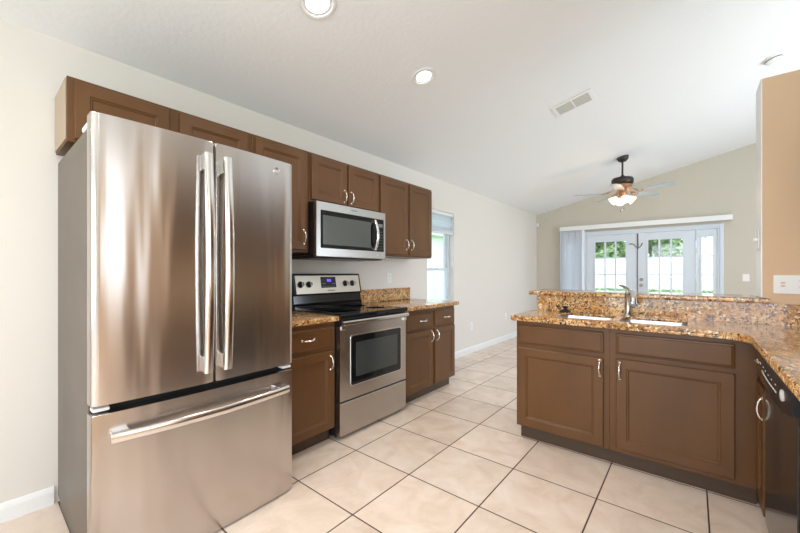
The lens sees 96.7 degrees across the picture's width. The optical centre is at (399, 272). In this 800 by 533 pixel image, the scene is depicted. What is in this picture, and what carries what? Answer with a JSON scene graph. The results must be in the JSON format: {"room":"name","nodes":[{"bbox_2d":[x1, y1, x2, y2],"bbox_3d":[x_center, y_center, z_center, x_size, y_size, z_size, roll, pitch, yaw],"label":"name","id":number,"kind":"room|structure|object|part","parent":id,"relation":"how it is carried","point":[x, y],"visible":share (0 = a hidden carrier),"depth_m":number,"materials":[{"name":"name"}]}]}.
{"room":"kitchen","nodes":[
{"label":"kitchen","id":0,"kind":"room"},
{"bbox_2d":[0,18,536,502],"bbox_3d":[-0.297,-0.022,3.856,0.150,2.475,10.371,0,0,39],"label":"wall","id":1,"kind":"structure","parent":0,"point":[493,271],"depth_m":1.87,"materials":[{"name":"white paint"}]},
{"bbox_2d":[0,486,53,523],"bbox_3d":[-2.625,1.170,0.892,0.014,0.092,2.535,0,0,39],"label":"baseboard","id":2,"kind":"structure","parent":1,"relation":"attached to","point":[26,504],"depth_m":1.79,"materials":[{"name":"white paint"}]},
{"bbox_2d":[55,76,250,155],"bbox_3d":[-1.389,-0.777,2.110,0.373,0.309,0.912,0,0,39],"label":"upper cabinet","id":3,"kind":"object","parent":1,"relation":"attached to","point":[75,98],"visible":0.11,"depth_m":1.84,"materials":[{"name":"brown wood"}]},
{"bbox_3d":[-1.698,-0.777,1.777,0.302,0.289,0.005,0,0,39],"label":"panel","id":4,"kind":"part","parent":3,"relation":"part of","materials":[{"name":"beige laminate"}]},
{"bbox_3d":[-1.423,-0.775,1.844,0.019,0.275,0.397,0,0,39],"label":"door","id":5,"kind":"part","parent":3,"relation":"part of","materials":[{"name":"brown wood"}]},
{"bbox_3d":[-1.135,-0.775,2.195,0.019,0.275,0.404,0,0,39],"label":"door","id":6,"kind":"part","parent":3,"relation":"part of","materials":[{"name":"brown wood"}]},
{"bbox_2d":[251,134,307,253],"bbox_3d":[-0.953,-0.542,2.642,0.373,0.779,0.456,0,0,39],"label":"upper cabinet","id":7,"kind":"object","parent":1,"relation":"attached to","point":[298,158],"visible":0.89,"depth_m":2.64,"materials":[{"name":"brown wood"}]},
{"bbox_2d":[308,152,377,211],"bbox_3d":[-0.557,-0.740,3.124,0.373,0.382,0.784,0,0,39],"label":"upper cabinet","id":8,"kind":"object","parent":1,"relation":"attached to","point":[333,181],"visible":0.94,"depth_m":2.97,"materials":[{"name":"brown wood"}]},
{"bbox_3d":[-0.570,-0.740,2.882,0.019,0.345,0.360,0,0,39],"label":"door","id":9,"kind":"part","parent":8,"relation":"part of","materials":[{"name":"brown wood"}]},
{"bbox_2d":[292,200,384,260],"bbox_3d":[-0.518,-0.328,3.094,0.468,0.437,0.778,0,0,39],"label":"microwave","id":10,"kind":"object","parent":8,"relation":"attached to","point":[336,232],"visible":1,"depth_m":2.89,"materials":[{"name":"silver metal"}]},
{"bbox_3d":[-0.377,-0.336,2.989,0.003,0.293,0.718,0,0,39],"label":"door glass","id":11,"kind":"part","parent":10,"relation":"part of","materials":[{"name":"black glass"}]},
{"bbox_3d":[-0.207,-0.333,3.149,0.058,0.274,0.029,0,0,39],"label":"handle","id":12,"kind":"part","parent":10,"relation":"part of","materials":[{"name":"silver metal"}]},
{"bbox_3d":[-0.324,-0.740,3.181,0.019,0.345,0.370,0,0,39],"label":"door","id":13,"kind":"part","parent":8,"relation":"part of","materials":[{"name":"brown wood"}]},
{"bbox_2d":[360,287,409,302],"bbox_3d":[-0.163,0.243,3.882,0.020,0.134,0.868,0,0,39],"label":"backsplash","id":14,"kind":"structure","parent":1,"relation":"attached to","point":[371,295],"depth_m":3.86,"materials":[{"name":"brown stone"}]},
{"bbox_2d":[387,273,390,282],"bbox_3d":[-0.118,0.061,3.948,0.008,0.115,0.072,0,0,39],"label":"wall outlet","id":15,"kind":"object","parent":1,"relation":"attached to","point":[388,274],"visible":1,"depth_m":3.94,"materials":[{"name":"white plastic"}]},
{"bbox_2d":[378,174,431,258],"bbox_3d":[-0.027,-0.545,3.769,0.373,0.772,0.878,0,0,39],"label":"upper cabinet","id":16,"kind":"object","parent":1,"relation":"attached to","point":[407,207],"visible":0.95,"depth_m":3.64,"materials":[{"name":"brown wood"}]},
{"bbox_3d":[-0.052,-0.545,3.513,0.019,0.735,0.417,0,0,39],"label":"door","id":17,"kind":"part","parent":16,"relation":"part of","materials":[{"name":"brown wood"}]},
{"bbox_3d":[0.224,-0.545,3.849,0.019,0.735,0.402,0,0,39],"label":"door","id":18,"kind":"part","parent":16,"relation":"part of","materials":[{"name":"brown wood"}]},
{"bbox_2d":[427,234,448,300],"bbox_3d":[0.468,-0.182,4.844,0.067,1.295,0.660,0,0,39],"label":"window","id":19,"kind":"structure","parent":1,"relation":"in","point":[445,268],"depth_m":5.05,"materials":[{"name":"white paint"}]},
{"bbox_2d":[432,209,452,264],"bbox_3d":[0.531,-0.463,4.792,0.061,0.726,0.648,0,0,39],"label":"window blind","id":20,"kind":"object","parent":19,"relation":"attached to","point":[441,221],"visible":0.73,"depth_m":4.84,"materials":[{"name":"white paint"}]},
{"bbox_3d":[0.528,-0.541,4.795,0.052,0.018,0.640,0,0,39],"label":"rail","id":21,"kind":"part","parent":20,"relation":"part of","materials":[{"name":"white plastic"}]},
{"bbox_3d":[0.741,-0.452,5.008,0.012,0.704,0.012,0,0,39],"label":"pull cord","id":22,"kind":"part","parent":20,"relation":"part of","materials":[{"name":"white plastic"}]},
{"bbox_2d":[455,331,516,357],"bbox_3d":[1.547,1.170,5.971,0.014,0.092,4.461,0,0,39],"label":"baseboard","id":23,"kind":"structure","parent":1,"relation":"attached to","point":[474,348],"depth_m":5.72,"materials":[{"name":"white paint"}]},
{"bbox_2d":[0,336,767,532],"bbox_3d":[2.079,1.266,1.904,6.300,0.100,10.371,0,0,39],"label":"floor","id":24,"kind":"structure","parent":0,"point":[456,458],"depth_m":2.00,"materials":[{"name":"tile"}]},
{"bbox_2d":[58,111,291,532],"bbox_3d":[-1.165,0.306,1.893,0.930,1.819,0.864,0,0,39],"label":"refrigerator","id":25,"kind":"object","parent":24,"relation":"on","point":[175,248],"visible":1,"depth_m":1.56,"materials":[{"name":"grey metal"}]},
{"bbox_3d":[-1.081,0.625,1.372,0.042,0.038,0.058,0,0,39],"label":"handle mount","id":26,"kind":"part","parent":25,"relation":"part of","materials":[{"name":"silver metal"}]},
{"bbox_3d":[-1.029,-0.049,1.503,0.080,1.108,0.434,0,0,39],"label":"door","id":27,"kind":"part","parent":25,"relation":"part of","materials":[{"name":"silver metal"}]},
{"bbox_3d":[-0.893,0.871,1.669,0.080,0.664,0.864,0,0,39],"label":"freezer drawer","id":28,"kind":"part","parent":25,"relation":"part of","materials":[{"name":"silver metal"}]},
{"bbox_3d":[-0.832,0.628,1.619,0.057,0.040,0.764,0,0,39],"label":"handle","id":29,"kind":"part","parent":25,"relation":"part of","materials":[{"name":"silver metal"}]},
{"bbox_3d":[-0.872,-0.495,1.603,0.040,0.070,0.038,0,0,39],"label":"handle mount","id":30,"kind":"part","parent":25,"relation":"part of","materials":[{"name":"silver metal"}]},
{"bbox_3d":[-0.872,0.409,1.603,0.040,0.070,0.038,0,0,39],"label":"handle mount","id":31,"kind":"part","parent":25,"relation":"part of","materials":[{"name":"silver metal"}]},
{"bbox_3d":[-0.847,-0.043,1.582,0.045,0.984,0.040,0,0,39],"label":"handle","id":32,"kind":"part","parent":25,"relation":"part of","materials":[{"name":"silver metal"}]},
{"bbox_3d":[-0.818,-0.495,1.670,0.040,0.070,0.038,0,0,39],"label":"handle mount","id":33,"kind":"part","parent":25,"relation":"part of","materials":[{"name":"silver metal"}]},
{"bbox_3d":[-0.818,0.409,1.670,0.040,0.070,0.038,0,0,39],"label":"handle mount","id":34,"kind":"part","parent":25,"relation":"part of","materials":[{"name":"silver metal"}]},
{"bbox_3d":[-0.792,-0.043,1.649,0.045,0.984,0.040,0,0,39],"label":"handle","id":35,"kind":"part","parent":25,"relation":"part of","materials":[{"name":"silver metal"}]},
{"bbox_3d":[-0.753,-0.049,1.839,0.080,1.108,0.424,0,0,39],"label":"door","id":36,"kind":"part","parent":25,"relation":"part of","materials":[{"name":"silver metal"}]},
{"bbox_3d":[-0.638,0.625,1.912,0.042,0.038,0.058,0,0,39],"label":"handle mount","id":37,"kind":"part","parent":25,"relation":"part of","materials":[{"name":"silver metal"}]},
{"bbox_2d":[288,322,334,454],"bbox_3d":[-0.836,0.782,2.559,0.656,0.867,0.478,0,0,39],"label":"base cabinet","id":38,"kind":"object","parent":24,"relation":"on","point":[313,346],"visible":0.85,"depth_m":2.41,"materials":[{"name":"brown wood"}]},
{"bbox_3d":[-0.617,0.832,2.378,0.019,0.552,0.434,0,0,39],"label":"door","id":39,"kind":"part","parent":38,"relation":"part of","materials":[{"name":"brown wood"}]},
{"bbox_3d":[-0.617,0.453,2.378,0.019,0.146,0.434,0,0,39],"label":"drawer","id":40,"kind":"part","parent":38,"relation":"part of","materials":[{"name":"brown wood"}]},
{"bbox_2d":[292,311,338,326],"bbox_3d":[-0.840,0.329,2.563,0.645,0.037,0.484,0,0,39],"label":"countertop","id":41,"kind":"structure","parent":38,"relation":"on","point":[298,318],"depth_m":2.46,"materials":[{"name":"brown stone"}]},
{"bbox_3d":[-0.478,0.638,2.507,0.036,0.113,0.017,0,0,39],"label":"handle","id":42,"kind":"part","parent":38,"relation":"part of","materials":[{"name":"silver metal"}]},
{"bbox_2d":[292,274,408,437],"bbox_3d":[-0.417,0.613,3.028,0.674,1.206,0.766,0,0,39],"label":"range","id":43,"kind":"object","parent":24,"relation":"on","point":[370,339],"visible":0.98,"depth_m":2.86,"materials":[{"name":"silver metal"}]},
{"bbox_3d":[-0.630,0.103,3.203,0.035,0.153,0.720,0,0,39],"label":"control panel","id":44,"kind":"part","parent":43,"relation":"part of","materials":[{"name":"silver metal"}]},
{"bbox_2d":[292,304,407,319],"bbox_3d":[-0.420,0.320,3.031,0.637,0.033,0.766,0,0,39],"label":"cooktop","id":45,"kind":"object","parent":43,"relation":"in","point":[343,311],"depth_m":2.92,"materials":[{"name":"black glass"}]},
{"bbox_3d":[-0.214,0.363,2.861,0.040,0.046,0.760,0,0,39],"label":"vent trim","id":46,"kind":"part","parent":43,"relation":"part of","materials":[{"name":"black plastic"}]},
{"bbox_3d":[-0.205,0.662,2.854,0.038,0.548,0.758,0,0,39],"label":"oven door","id":47,"kind":"part","parent":43,"relation":"part of","materials":[{"name":"silver metal"}]},
{"bbox_3d":[-0.205,1.067,2.854,0.038,0.238,0.758,0,0,39],"label":"drawer","id":48,"kind":"part","parent":43,"relation":"part of","materials":[{"name":"silver metal"}]},
{"bbox_3d":[-0.174,0.382,2.829,0.046,0.068,0.748,0,0,39],"label":"door handle","id":49,"kind":"part","parent":43,"relation":"part of","materials":[{"name":"silver metal"}]},
{"bbox_3d":[-0.178,0.654,2.855,0.003,0.380,0.595,0,0,39],"label":"window trim","id":50,"kind":"part","parent":43,"relation":"part of","materials":[{"name":"silver metal"}]},
{"bbox_2d":[405,305,454,402],"bbox_3d":[0.092,0.782,3.689,0.656,0.867,0.888,0,0,39],"label":"base cabinet","id":51,"kind":"object","parent":24,"relation":"on","point":[430,333],"visible":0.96,"depth_m":3.47,"materials":[{"name":"brown wood"}]},
{"bbox_2d":[362,299,458,311],"bbox_3d":[0.098,0.329,3.706,0.645,0.037,0.929,0,0,39],"label":"countertop","id":52,"kind":"structure","parent":51,"relation":"on","point":[412,304],"depth_m":3.58,"materials":[{"name":"brown stone"}]},
{"bbox_3d":[0.184,0.459,3.353,0.019,0.150,0.426,0,0,39],"label":"drawer","id":53,"kind":"part","parent":51,"relation":"part of","materials":[{"name":"brown wood"}]},
{"bbox_3d":[0.184,0.832,3.353,0.019,0.552,0.426,0,0,39],"label":"door","id":54,"kind":"part","parent":51,"relation":"part of","materials":[{"name":"brown wood"}]},
{"bbox_3d":[0.466,0.459,3.696,0.019,0.150,0.376,0,0,39],"label":"drawer","id":55,"kind":"part","parent":51,"relation":"part of","materials":[{"name":"brown wood"}]},
{"bbox_3d":[0.466,0.832,3.696,0.019,0.552,0.376,0,0,39],"label":"door","id":56,"kind":"part","parent":51,"relation":"part of","materials":[{"name":"brown wood"}]},
{"bbox_2d":[517,321,610,461],"bbox_3d":[1.227,0.782,2.596,0.596,0.867,0.538,0,0,39],"label":"base cabinet","id":57,"kind":"object","parent":24,"relation":"on","point":[563,371],"visible":0.94,"depth_m":2.40,"materials":[{"name":"brown wood"}]},
{"bbox_3d":[1.078,0.446,2.427,0.548,0.132,0.019,0,0,39],"label":"drawer","id":58,"kind":"part","parent":57,"relation":"part of","materials":[{"name":"brown wood"}]},
{"bbox_3d":[1.078,0.823,2.427,0.548,0.562,0.019,0,0,39],"label":"door","id":59,"kind":"part","parent":57,"relation":"part of","materials":[{"name":"brown wood"}]},
{"bbox_3d":[1.244,0.473,2.617,0.596,0.249,0.485,0,0,39],"label":"frame","id":60,"kind":"part","parent":57,"relation":"part of","materials":[{"name":"brown wood"}]},
{"bbox_3d":[1.258,0.606,2.246,0.017,0.113,0.036,0,0,39],"label":"handle","id":61,"kind":"part","parent":57,"relation":"part of","materials":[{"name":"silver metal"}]},
{"bbox_2d":[610,329,757,503],"bbox_3d":[1.714,0.782,2.197,0.662,0.867,0.538,0,0,39],"label":"base cabinet","id":62,"kind":"object","parent":24,"relation":"on","point":[682,407],"visible":0.94,"depth_m":2.00,"materials":[{"name":"brown wood"}]},
{"bbox_3d":[1.343,0.606,2.177,0.017,0.113,0.036,0,0,39],"label":"handle","id":63,"kind":"part","parent":62,"relation":"part of","materials":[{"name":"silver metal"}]},
{"bbox_3d":[1.551,0.440,2.039,0.540,0.128,0.019,0,0,39],"label":"drawer","id":64,"kind":"part","parent":62,"relation":"part of","materials":[{"name":"brown wood"}]},
{"bbox_3d":[1.551,0.809,2.039,0.540,0.554,0.019,0,0,39],"label":"door","id":65,"kind":"part","parent":62,"relation":"part of","materials":[{"name":"brown wood"}]},
{"bbox_3d":[1.730,0.473,2.217,0.662,0.249,0.485,0,0,39],"label":"frame","id":66,"kind":"part","parent":62,"relation":"part of","materials":[{"name":"brown wood"}]},
{"bbox_2d":[753,351,764,516],"bbox_3d":[1.964,0.782,1.513,0.662,0.867,0.305,0,0,39],"label":"base cabinet","id":67,"kind":"object","parent":24,"relation":"on","point":[760,385],"visible":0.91,"depth_m":1.70,"materials":[{"name":"brown wood"}]},
{"bbox_3d":[1.711,0.426,1.707,0.025,0.017,0.097,0,0,39],"label":"handle","id":68,"kind":"part","parent":67,"relation":"part of","materials":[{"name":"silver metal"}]},
{"bbox_3d":[1.656,0.626,1.639,0.026,0.113,0.017,0,0,39],"label":"handle","id":69,"kind":"part","parent":67,"relation":"part of","materials":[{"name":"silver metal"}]},
{"bbox_3d":[1.717,0.823,1.686,0.016,0.562,0.225,0,0,39],"label":"door","id":70,"kind":"part","parent":67,"relation":"part of","materials":[{"name":"brown wood"}]},
{"bbox_3d":[1.717,0.448,1.686,0.016,0.136,0.225,0,0,39],"label":"drawer","id":71,"kind":"part","parent":67,"relation":"part of","materials":[{"name":"brown wood"}]},
{"bbox_2d":[761,356,799,532],"bbox_3d":[1.653,0.787,1.156,0.630,0.858,0.630,0,0,39],"label":"dishwasher","id":72,"kind":"object","parent":24,"relation":"on","point":[782,407],"visible":0.79,"depth_m":1.28,"materials":[{"name":"black plastic"}]},
{"bbox_3d":[1.201,0.782,0.596,0.677,0.867,0.795,0,0,39],"label":"base cabinet","id":73,"kind":"object","parent":24,"relation":"on","visible":0},
{"bbox_2d":[511,309,799,400],"bbox_3d":[1.173,0.329,1.534,1.925,0.037,2.250,0,0,39],"label":"countertop","id":74,"kind":"structure","parent":73,"relation":"on","point":[779,345],"depth_m":1.94,"materials":[{"name":"brown stone"}]},
{"bbox_2d":[559,306,570,312],"bbox_3d":[1.298,0.286,2.795,0.084,0.050,0.084,0,0,39],"label":"stopper","id":75,"kind":"object","parent":74,"relation":"on","point":[564,310],"visible":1,"depth_m":2.77,"materials":[{"name":"black rubber"}]},
{"bbox_2d":[559,315,686,325],"bbox_3d":[1.470,0.420,2.410,0.781,0.180,0.366,0,0,39],"label":"sink","id":76,"kind":"object","parent":74,"relation":"in","point":[565,316],"visible":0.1,"depth_m":2.48,"materials":[{"name":"silver metal"}]},
{"bbox_2d":[559,315,612,319],"bbox_3d":[1.317,0.420,2.535,0.386,0.180,0.366,0,0,39],"label":"basin","id":77,"kind":"object","parent":76,"relation":"in","point":[566,316],"depth_m":2.68,"materials":[{"name":"silver metal"}]},
{"bbox_2d":[621,319,686,325],"bbox_3d":[1.624,0.420,2.283,0.381,0.180,0.366,0,0,39],"label":"basin","id":78,"kind":"object","parent":76,"relation":"in","point":[626,320],"depth_m":2.41,"materials":[{"name":"white ceramic"}]},
{"bbox_2d":[619,285,636,316],"bbox_3d":[1.610,0.198,2.478,0.092,0.226,0.186,0,0,3],"label":"faucet","id":79,"kind":"object","parent":74,"relation":"on","point":[630,295],"visible":1,"depth_m":2.52,"materials":[{"name":"silver metal"}]},
{"bbox_3d":[1.605,0.112,2.545,0.075,0.054,0.028,0,0,10],"label":"lever","id":80,"kind":"part","parent":79,"relation":"part of","materials":[{"name":"silver metal"}]},
{"bbox_3d":[1.609,0.177,2.466,0.045,0.115,0.170,0,0,23],"label":"spout","id":81,"kind":"part","parent":79,"relation":"part of","materials":[{"name":"silver metal"}]},
{"bbox_2d":[0,0,799,214],"bbox_3d":[2.079,-1.802,1.904,6.300,1.196,10.371,0,0,39],"label":"ceiling","id":82,"kind":"structure","parent":0,"point":[674,84],"depth_m":2.76,"materials":[{"name":"white paint"}]},
{"bbox_2d":[298,0,336,18],"bbox_3d":[-0.451,-1.475,1.946,0.203,0.054,0.208,0,0,39],"label":"recessed light","id":83,"kind":"object","parent":82,"relation":"in","point":[314,9],"visible":1,"depth_m":1.97,"materials":[{"name":"white paint"}]},
{"bbox_2d":[412,67,435,84],"bbox_3d":[0.180,-1.479,2.684,0.184,0.050,0.188,0,0,39],"label":"recessed light","id":84,"kind":"object","parent":82,"relation":"in","point":[423,76],"visible":1,"depth_m":2.68,"materials":[{"name":"white paint"}]},
{"bbox_2d":[550,88,595,117],"bbox_3d":[1.680,-1.637,3.448,0.352,0.090,0.250,0,0,39],"label":"ceiling vent","id":85,"kind":"object","parent":82,"relation":"in","point":[587,96],"visible":1,"depth_m":3.44,"materials":[{"name":"white metal"}]},
{"bbox_2d":[576,155,676,211],"bbox_3d":[3.177,-1.279,5.091,1.242,0.810,1.186,0,0,39],"label":"ceiling fan","id":86,"kind":"object","parent":82,"relation":"hanging from","point":[621,183],"visible":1,"depth_m":5.07,"materials":[{"name":"black metal"}]},
{"bbox_3d":[3.237,-1.156,5.557,0.134,0.027,0.448,0,0,3],"label":"blade","id":87,"kind":"part","parent":86,"relation":"part of","materials":[{"name":"grey"}]},
{"bbox_3d":[3.095,-1.041,5.163,0.120,0.119,0.115,0,0,39],"label":"lamp shade","id":88,"kind":"part","parent":86,"relation":"part of","materials":[{"name":"white glass"}]},
{"bbox_3d":[2.943,-1.156,4.806,0.134,0.027,0.448,0,0,39],"label":"blade","id":89,"kind":"part","parent":86,"relation":"part of","materials":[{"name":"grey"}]},
{"bbox_3d":[3.241,-1.041,5.250,0.115,0.119,0.120,0,0,39],"label":"lamp shade","id":90,"kind":"part","parent":86,"relation":"part of","materials":[{"name":"white glass"}]},
{"bbox_3d":[3.183,-1.041,5.017,0.115,0.119,0.120,0,0,39],"label":"lamp shade","id":91,"kind":"part","parent":86,"relation":"part of","materials":[{"name":"white glass"}]},
{"bbox_3d":[3.328,-1.041,5.104,0.120,0.119,0.115,0,0,39],"label":"lamp shade","id":92,"kind":"part","parent":86,"relation":"part of","materials":[{"name":"white glass"}]},
{"bbox_3d":[3.622,-1.156,5.240,0.448,0.027,0.134,0,0,-15],"label":"blade","id":93,"kind":"part","parent":86,"relation":"part of","materials":[{"name":"grey"}]},
{"bbox_3d":[3.440,-1.156,4.776,0.134,0.027,0.448,0,0,-33],"label":"blade","id":94,"kind":"part","parent":86,"relation":"part of","materials":[{"name":"grey"}]},
{"bbox_2d":[762,52,784,64],"bbox_3d":[3.454,-1.971,3.291,0.144,0.062,0.148,0,0,39],"label":"recessed light","id":95,"kind":"object","parent":82,"relation":"attached to","point":[777,57],"visible":1,"depth_m":3.26,"materials":[{"name":"white plastic"}]},
{"bbox_2d":[537,143,755,295],"bbox_3d":[5.323,-0.517,5.853,6.000,3.466,0.150,0,0,39],"label":"wall","id":96,"kind":"structure","parent":0,"point":[725,183],"depth_m":6.04,"materials":[{"name":"beige paint"}]},
{"bbox_2d":[587,233,637,290],"bbox_3d":[4.059,0.241,6.828,0.853,1.930,0.052,0,0,39],"label":"door","id":97,"kind":"structure","parent":96,"relation":"in","point":[631,252],"depth_m":6.75,"materials":[{"name":"white paint"}]},
{"bbox_2d":[560,214,732,289],"bbox_3d":[4.310,0.125,6.506,2.595,2.102,0.124,0,0,39],"label":"vertical blinds","id":98,"kind":"object","parent":96,"relation":"attached to","point":[572,239],"visible":0.84,"depth_m":7.10,"materials":[{"name":"white paint"}]},
{"bbox_2d":[585,223,723,293],"bbox_3d":[4.352,0.206,6.620,2.475,2.020,0.138,0,0,39],"label":"trim","id":99,"kind":"structure","parent":96,"relation":"attached to","point":[720,226],"depth_m":6.00,"materials":[{"name":"white paint"}]},
{"bbox_2d":[638,230,695,292],"bbox_3d":[4.689,0.241,6.278,0.824,1.930,0.101,0,0,39],"label":"door","id":100,"kind":"structure","parent":96,"relation":"in","point":[689,236],"depth_m":6.24,"materials":[{"name":"white paint"}]},
{"bbox_2d":[699,229,716,293],"bbox_3d":[5.144,0.241,5.939,0.230,1.930,0.049,0,0,39],"label":"window","id":101,"kind":"structure","parent":96,"relation":"in","point":[704,232],"depth_m":5.91,"materials":[{"name":"white paint"}]},
{"bbox_2d":[743,274,749,280],"bbox_3d":[5.473,0.081,5.622,0.080,0.115,0.015,0,0,39],"label":"light switch","id":102,"kind":"object","parent":96,"relation":"attached to","point":[746,277],"visible":1,"depth_m":5.62,"materials":[{"name":"white plastic"}]},
{"bbox_2d":[756,79,761,296],"bbox_3d":[2.261,-0.512,2.240,0.006,1.324,0.218,0,0,39],"label":"wall","id":103,"kind":"structure","parent":0,"point":[759,89],"depth_m":2.20,"materials":[{"name":"white paint"}]},
{"bbox_2d":[753,230,758,249],"bbox_3d":[2.250,-0.204,2.248,0.019,0.120,0.120,0,0,39],"label":"light switch","id":104,"kind":"object","parent":103,"relation":"attached to","point":[756,239],"visible":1,"depth_m":2.22,"materials":[{"name":"white plastic"}]},
{"bbox_3d":[2.255,-0.204,2.244,0.005,0.120,0.120,0,0,39],"label":"plate","id":105,"kind":"part","parent":104,"relation":"part of","materials":[{"name":"white plastic"}]},
{"bbox_2d":[758,70,799,304],"bbox_3d":[3.449,0.021,1.263,3.070,2.390,0.220,0,0,39],"label":"wall partition","id":106,"kind":"structure","parent":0,"point":[781,92],"depth_m":2.10,"materials":[{"name":"beige paint"}]},
{"bbox_2d":[773,275,799,293],"bbox_3d":[2.284,0.070,2.071,0.150,0.110,0.009,0,0,39],"label":"wall outlet","id":107,"kind":"object","parent":106,"relation":"attached to","point":[782,284],"visible":1,"depth_m":2.08,"materials":[{"name":"white plastic"}]},
{"bbox_3d":[1.728,0.701,2.633,1.328,1.030,0.148,0,0,39],"label":"wall","id":108,"kind":"structure","parent":0,"visible":0},
{"bbox_2d":[529,289,769,303],"bbox_3d":[1.767,0.168,2.712,1.422,0.033,0.417,0,0,39],"label":"bar","id":109,"kind":"object","parent":108,"relation":"on","point":[738,298],"visible":0.85,"depth_m":2.46,"materials":[{"name":"brown stone"}]},
{"bbox_2d":[537,295,799,326],"bbox_3d":[1.892,0.248,2.386,1.898,0.124,0.020,0,0,39],"label":"backsplash","id":110,"kind":"structure","parent":108,"relation":"attached to","point":[754,313],"depth_m":2.37,"materials":[{"name":"brown stone"}]},
{"label":"outside","id":111,"kind":"structure","parent":0,"visible":0},
{"bbox_3d":[16.301,1.436,20.005,85.000,0.160,90.000,0,0,39],"label":"ground","id":112,"kind":"structure","parent":111,"visible":0},
{"bbox_2d":[427,232,443,299],"bbox_3d":[1.484,-0.864,18.588,2.900,4.440,23.800,0,0,39],"label":"neighbor house","id":113,"kind":"structure","parent":112,"relation":"on","point":[435,279],"depth_m":17.22,"materials":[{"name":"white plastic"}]},
{"bbox_2d":[595,241,624,258],"bbox_3d":[17.121,-2.475,30.116,4.426,7.677,4.254,0,0,-38],"label":"tree","id":114,"kind":"object","parent":112,"relation":"on","point":[620,245],"visible":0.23,"depth_m":28.85,"materials":[{"name":"green plant"}]},
{"bbox_2d":[595,257,712,290],"bbox_3d":[10.992,0.196,26.973,28.090,2.320,0.170,0,0,39],"label":"fence","id":115,"kind":"object","parent":112,"relation":"on","point":[677,262],"visible":0.02,"depth_m":22.56,"materials":[{"name":"white plastic"}]},
{"bbox_3d":[16.807,0.196,22.197,0.140,2.320,0.170,0,0,39],"label":"post","id":116,"kind":"part","parent":115,"relation":"part of","materials":[{"name":"white plastic"}]},
{"bbox_2d":[595,288,712,292],"bbox_3d":[12.230,1.186,25.295,20.141,0.439,0.777,0,0,39],"label":"planting","id":117,"kind":"object","parent":112,"relation":"on","point":[609,289],"visible":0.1,"depth_m":22.09,"materials":[{"name":"green plant"}]},
{"bbox_2d":[648,237,705,257],"bbox_3d":[19.830,-2.547,26.516,4.363,7.821,5.258,0,0,-6],"label":"tree","id":118,"kind":"object","parent":112,"relation":"on","point":[677,244],"visible":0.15,"depth_m":25.23,"materials":[{"name":"green plant"}]}
]}

